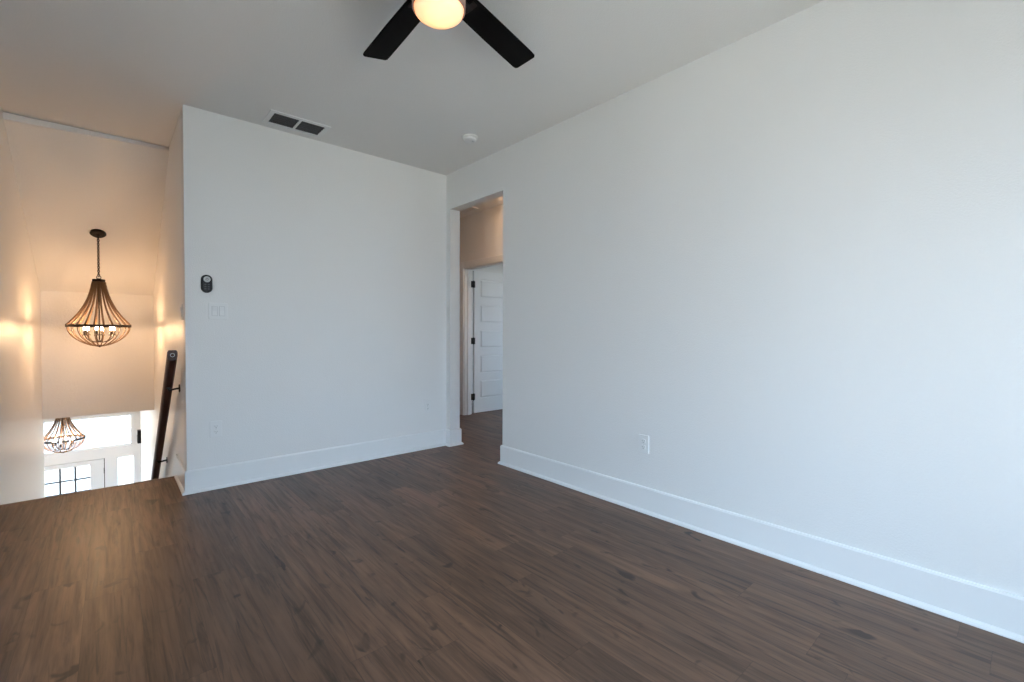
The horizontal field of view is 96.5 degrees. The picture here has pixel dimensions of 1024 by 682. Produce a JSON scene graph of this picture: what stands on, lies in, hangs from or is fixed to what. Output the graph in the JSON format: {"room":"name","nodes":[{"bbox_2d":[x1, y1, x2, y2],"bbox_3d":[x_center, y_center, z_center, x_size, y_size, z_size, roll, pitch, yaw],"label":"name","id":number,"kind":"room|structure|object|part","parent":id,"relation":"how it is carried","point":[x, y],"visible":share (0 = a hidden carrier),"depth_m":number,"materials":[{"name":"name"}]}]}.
{"room":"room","nodes":[
{"label":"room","id":0,"kind":"room"},
{"bbox_2d":[0,107,44,504],"bbox_3d":[-4.207,1.133,3.853,0.120,6.210,3.176,-1,1,-41],"label":"wall","id":1,"kind":"structure","parent":0,"point":[22,474],"depth_m":3.71,"materials":[{"name":"white paint"}]},
{"bbox_2d":[3,113,168,150],"bbox_3d":[-3.334,-1.638,3.638,0.965,0.052,0.040,-1,1,-41],"label":"trim","id":2,"kind":"structure","parent":1,"relation":"attached to","point":[6,117],"depth_m":3.53,"materials":[{"name":"white paint"}]},
{"bbox_2d":[0,476,173,505],"bbox_3d":[-3.024,1.094,3.329,0.965,0.027,0.048,-1,1,-41],"label":"trim","id":3,"kind":"structure","parent":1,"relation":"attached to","point":[172,476],"depth_m":3.26,"materials":[{"name":"brown wood"}]},
{"bbox_2d":[3,112,168,295],"bbox_3d":[-4.085,-1.163,4.500,1.205,1.380,2.290,-1,1,-41],"label":"ceiling","id":4,"kind":"structure","parent":0,"point":[70,185],"depth_m":4.21,"materials":[{"name":"white paint"}]},
{"bbox_2d":[65,229,130,346],"bbox_3d":[-4.080,-0.514,4.512,0.488,1.158,0.488,-1,1,-41],"label":"chandelier","id":5,"kind":"object","parent":4,"relation":"hanging from","point":[100,284],"visible":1,"depth_m":4.47,"materials":[{"name":"brown metal"}]},
{"bbox_3d":[-4.079,-0.839,4.505,0.018,0.412,0.018,0,1,-12],"label":"chain","id":6,"kind":"part","parent":5,"relation":"part of","materials":[{"name":"brown metal"}]},
{"bbox_3d":[-4.081,-0.301,4.516,0.011,0.580,0.011,1,1,26],"label":"stem","id":7,"kind":"part","parent":5,"relation":"part of","materials":[{"name":"brown metal"}]},
{"bbox_2d":[44,411,140,486],"bbox_3d":[-8.217,2.348,7.370,3.737,3.620,0.140,-1,1,-41],"label":"wall","id":8,"kind":"structure","parent":0,"point":[109,454],"depth_m":8.16,"materials":[{"name":"white paint"}]},
{"bbox_2d":[44,458,104,496],"bbox_3d":[-7.604,3.122,7.840,0.928,2.038,0.116,-1,1,-41],"label":"door","id":9,"kind":"structure","parent":8,"relation":"in","point":[97,471],"depth_m":7.98,"materials":[{"name":"white wood"}]},
{"bbox_2d":[44,414,132,454],"bbox_3d":[-7.500,1.623,7.984,1.330,0.560,0.060,-1,1,-41],"label":"window","id":10,"kind":"structure","parent":8,"relation":"in","point":[128,414],"depth_m":8.12,"materials":[{"name":"white wood"}]},
{"bbox_2d":[44,413,136,485],"bbox_3d":[-7.441,2.637,7.956,1.396,2.621,0.012,-1,1,-41],"label":"trim","id":11,"kind":"structure","parent":8,"relation":"attached to","point":[127,413],"depth_m":8.22,"materials":[{"name":"white wood"}]},
{"bbox_2d":[116,455,134,484],"bbox_3d":[-7.080,3.007,8.384,0.260,1.830,0.060,-1,1,-41],"label":"window","id":12,"kind":"structure","parent":8,"relation":"in","point":[131,455],"depth_m":8.28,"materials":[{"name":"white wood"}]},
{"bbox_2d":[40,291,153,419],"bbox_3d":[-4.804,-0.155,5.335,0.965,2.015,0.120,-1,1,-41],"label":"wall","id":13,"kind":"structure","parent":0,"point":[79,378],"depth_m":5.26,"materials":[{"name":"white paint"}]},
{"bbox_2d":[140,112,184,480],"bbox_3d":[-4.609,1.091,5.969,0.140,6.210,6.886,-1,1,-41],"label":"wall","id":14,"kind":"structure","parent":0,"point":[168,284],"depth_m":4.04,"materials":[{"name":"white paint"}]},
{"bbox_2d":[137,429,140,443],"bbox_3d":[-6.739,1.726,8.255,0.056,0.230,0.140,-1,1,-41],"label":"door chime","id":15,"kind":"object","parent":14,"relation":"attached to","point":[138,431],"visible":0.97,"depth_m":8.21,"materials":[{"name":"black plastic"}]},
{"bbox_2d":[151,350,179,479],"bbox_3d":[-3.904,1.681,4.999,0.103,3.307,4.593,-1,1,-41],"label":"handrail","id":16,"kind":"object","parent":14,"relation":"attached to","point":[171,359],"visible":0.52,"depth_m":3.69,"materials":[{"name":"black"}]},
{"bbox_2d":[171,454,177,476],"bbox_3d":[-4.047,2.545,5.237,0.014,3.333,4.227,-1,1,-41],"label":"trim","id":17,"kind":"structure","parent":14,"relation":"attached to","point":[174,470],"depth_m":3.69,"materials":[{"name":"white wood"}]},
{"bbox_2d":[180,304,182,319],"bbox_3d":[-2.426,-0.213,3.349,0.012,0.118,0.072,-1,1,-41],"label":"light switch","id":18,"kind":"object","parent":14,"relation":"attached to","point":[181,307],"visible":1,"depth_m":3.33,"materials":[{"name":"white plastic"}]},
{"bbox_3d":[-2.423,-0.213,3.351,0.006,0.118,0.072,-1,1,-41],"label":"plate","id":19,"kind":"part","parent":18,"relation":"part of","materials":[{"name":"white plastic"}]},
{"bbox_2d":[181,104,445,470],"bbox_3d":[-1.527,-0.297,3.983,2.176,2.740,0.120,-1,1,-41],"label":"wall","id":20,"kind":"structure","parent":0,"point":[327,261],"depth_m":3.74,"materials":[{"name":"white paint"}]},
{"bbox_2d":[201,275,212,292],"bbox_3d":[-2.199,-0.413,3.292,0.070,0.130,0.026,-1,1,-41],"label":"remote","id":21,"kind":"object","parent":20,"relation":"attached to","point":[206,280],"visible":1,"depth_m":3.28,"materials":[{"name":"black plastic"}]},
{"bbox_2d":[210,421,221,437],"bbox_3d":[-2.171,0.646,3.350,0.074,0.118,0.009,-1,1,-41],"label":"wall outlet","id":22,"kind":"object","parent":20,"relation":"attached to","point":[215,426],"visible":1,"depth_m":3.35,"materials":[{"name":"white plastic"}]},
{"bbox_2d":[208,303,227,318],"bbox_3d":[-2.151,-0.219,3.347,0.121,0.118,0.012,-1,1,-41],"label":"light switch","id":23,"kind":"object","parent":20,"relation":"attached to","point":[215,310],"visible":1,"depth_m":3.35,"materials":[{"name":"white plastic"}]},
{"bbox_2d":[174,428,463,495],"bbox_3d":[-1.579,0.988,4.151,2.371,0.163,0.536,-1,1,-39],"label":"baseboard","id":24,"kind":"structure","parent":20,"relation":"attached to","point":[234,474],"depth_m":3.75,"materials":[{"name":"white wood"}]},
{"bbox_2d":[424,400,430,412],"bbox_3d":[-0.836,0.649,4.525,0.074,0.118,0.009,-1,1,-41],"label":"wall outlet","id":25,"kind":"object","parent":20,"relation":"attached to","point":[427,404],"visible":1,"depth_m":4.52,"materials":[{"name":"white plastic"}]},
{"bbox_2d":[0,0,823,217],"bbox_3d":[0.061,-1.710,3.312,9.900,0.120,7.850,-1,1,-41],"label":"ceiling","id":26,"kind":"structure","parent":0,"point":[127,69],"depth_m":2.71,"materials":[{"name":"white paint"}]},
{"bbox_2d":[262,109,330,137],"bbox_3d":[-1.644,-1.654,3.492,0.426,0.009,0.256,-1,1,-41],"label":"ceiling vent","id":27,"kind":"object","parent":26,"relation":"in","point":[276,118],"visible":1,"depth_m":3.48,"materials":[{"name":"white plastic"}]},
{"bbox_2d":[363,0,534,67],"bbox_3d":[-0.329,-1.478,1.924,1.329,0.293,1.284,-1,1,-41],"label":"ceiling fan","id":28,"kind":"object","parent":26,"relation":"hanging from","point":[437,14],"visible":1,"depth_m":2.15,"materials":[{"name":"black wood"}]},
{"bbox_3d":[-0.557,-1.496,2.206,0.134,0.008,0.556,-12,9,-38],"label":"blade","id":29,"kind":"part","parent":28,"relation":"part of","materials":[{"name":"black wood"}]},
{"bbox_3d":[-0.078,-1.495,2.228,0.134,0.008,0.556,-10,-5,33],"label":"blade","id":30,"kind":"part","parent":28,"relation":"part of","materials":[{"name":"black wood"}]},
{"bbox_2d":[460,207,478,213],"bbox_3d":[-0.598,-1.696,5.910,0.180,0.012,0.340,-1,1,-41],"label":"ceiling vent","id":31,"kind":"object","parent":26,"relation":"in","point":[470,209],"visible":0.55,"depth_m":5.92,"materials":[{"name":"white plastic"}]},
{"bbox_2d":[462,134,477,142],"bbox_3d":[-0.344,-1.639,3.717,0.132,0.040,0.132,-1,1,-41],"label":"smoke detector","id":32,"kind":"object","parent":26,"relation":"attached to","point":[468,138],"visible":1,"depth_m":3.68,"materials":[{"name":"white plastic"}]},
{"bbox_2d":[460,204,502,267],"bbox_3d":[1.168,-0.296,4.317,0.120,2.740,7.850,-1,1,-41],"label":"wall","id":33,"kind":"structure","parent":0,"point":[481,233],"depth_m":5.98,"materials":[{"name":"white paint"}]},
{"bbox_2d":[460,254,502,414],"bbox_3d":[-0.328,-0.022,6.023,0.152,2.118,1.056,-1,1,-41],"label":"trim","id":34,"kind":"structure","parent":33,"relation":"attached to","point":[498,258],"depth_m":6.32,"materials":[{"name":"white wood"}]},
{"bbox_2d":[471,270,502,412],"bbox_3d":[-0.229,0.010,6.664,0.886,2.006,0.105,-1,1,-41],"label":"door","id":35,"kind":"structure","parent":33,"relation":"in","point":[487,340],"depth_m":6.58,"materials":[{"name":"white wood"}]},
{"bbox_3d":[-0.228,-0.033,6.704,0.610,1.691,0.020,-1,1,-41],"label":"panel","id":36,"kind":"part","parent":35,"relation":"part of","materials":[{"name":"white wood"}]},
{"bbox_2d":[472,265,502,400],"bbox_3d":[-0.428,-0.371,7.972,4.510,2.740,0.150,-1,1,-41],"label":"wall","id":37,"kind":"structure","parent":0,"point":[495,269],"depth_m":7.77,"materials":[{"name":"white paint"}]},
{"bbox_2d":[0,401,1023,681],"bbox_3d":[0.052,1.229,3.369,9.900,0.280,7.850,-1,1,-41],"label":"floor","id":38,"kind":"structure","parent":0,"point":[443,563],"depth_m":1.99,"materials":[{"name":"brown wood"}]},
{"bbox_2d":[446,0,1023,596],"bbox_3d":[1.115,-0.265,2.714,0.117,2.740,5.514,-1,1,-41],"label":"wall","id":39,"kind":"structure","parent":0,"point":[787,259],"depth_m":2.26,"materials":[{"name":"white paint"}]},
{"bbox_2d":[639,434,648,453],"bbox_3d":[0.847,0.663,2.939,0.009,0.118,0.074,-1,1,-41],"label":"wall outlet","id":40,"kind":"object","parent":39,"relation":"attached to","point":[643,439],"visible":1,"depth_m":2.93,"materials":[{"name":"white plastic"}]},
{"bbox_2d":[498,445,1023,642],"bbox_3d":[1.391,1.030,2.397,0.147,0.163,4.430,-1,1,-41],"label":"baseboard","id":41,"kind":"structure","parent":39,"relation":"attached to","point":[996,611],"depth_m":2.22,"materials":[{"name":"white wood"}]},
{"bbox_3d":[-5.998,0.734,4.819,3.737,0.120,6.846,-1,1,-41],"label":"ceiling","id":42,"kind":"structure","parent":0,"visible":0},
{"bbox_2d":[44,417,84,452],"bbox_3d":[-6.686,1.214,6.800,0.488,0.920,0.488,0,1,-14],"label":"chandelier","id":43,"kind":"object","parent":42,"relation":"hanging from","point":[69,423],"visible":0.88,"depth_m":6.78,"materials":[{"name":"brown metal"}]},
{"bbox_3d":[-6.686,1.309,6.801,0.011,0.580,0.011,0,1,-19],"label":"stem","id":44,"kind":"part","parent":43,"relation":"part of","materials":[{"name":"brown metal"}]},
{"label":"outside","id":45,"kind":"structure","parent":0,"visible":0},
{"bbox_2d":[131,456,133,473],"bbox_3d":[-10.415,4.174,14.871,2.900,0.012,8.250,-1,1,-41],"label":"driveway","id":46,"kind":"structure","parent":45,"point":[132,458],"depth_m":15.59,"materials":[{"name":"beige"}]},
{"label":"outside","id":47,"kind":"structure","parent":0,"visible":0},
{"bbox_2d":[44,415,133,495],"bbox_3d":[-40.896,3.492,46.587,120.000,0.030,96.150,-1,1,-41],"label":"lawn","id":48,"kind":"structure","parent":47,"point":[125,470],"depth_m":14.83,"materials":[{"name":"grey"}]},
{"bbox_2d":[45,427,130,437],"bbox_3d":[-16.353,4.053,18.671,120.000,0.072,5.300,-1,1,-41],"label":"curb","id":49,"kind":"object","parent":48,"relation":"on","point":[125,428],"visible":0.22,"depth_m":20.27,"materials":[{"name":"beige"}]},
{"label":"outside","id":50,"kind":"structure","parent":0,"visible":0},
{"bbox_2d":[44,430,130,452],"bbox_3d":[-16.353,4.086,18.672,120.000,0.007,4.500,-1,1,-41],"label":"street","id":51,"kind":"structure","parent":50,"point":[116,437],"depth_m":18.74,"materials":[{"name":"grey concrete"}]}
]}

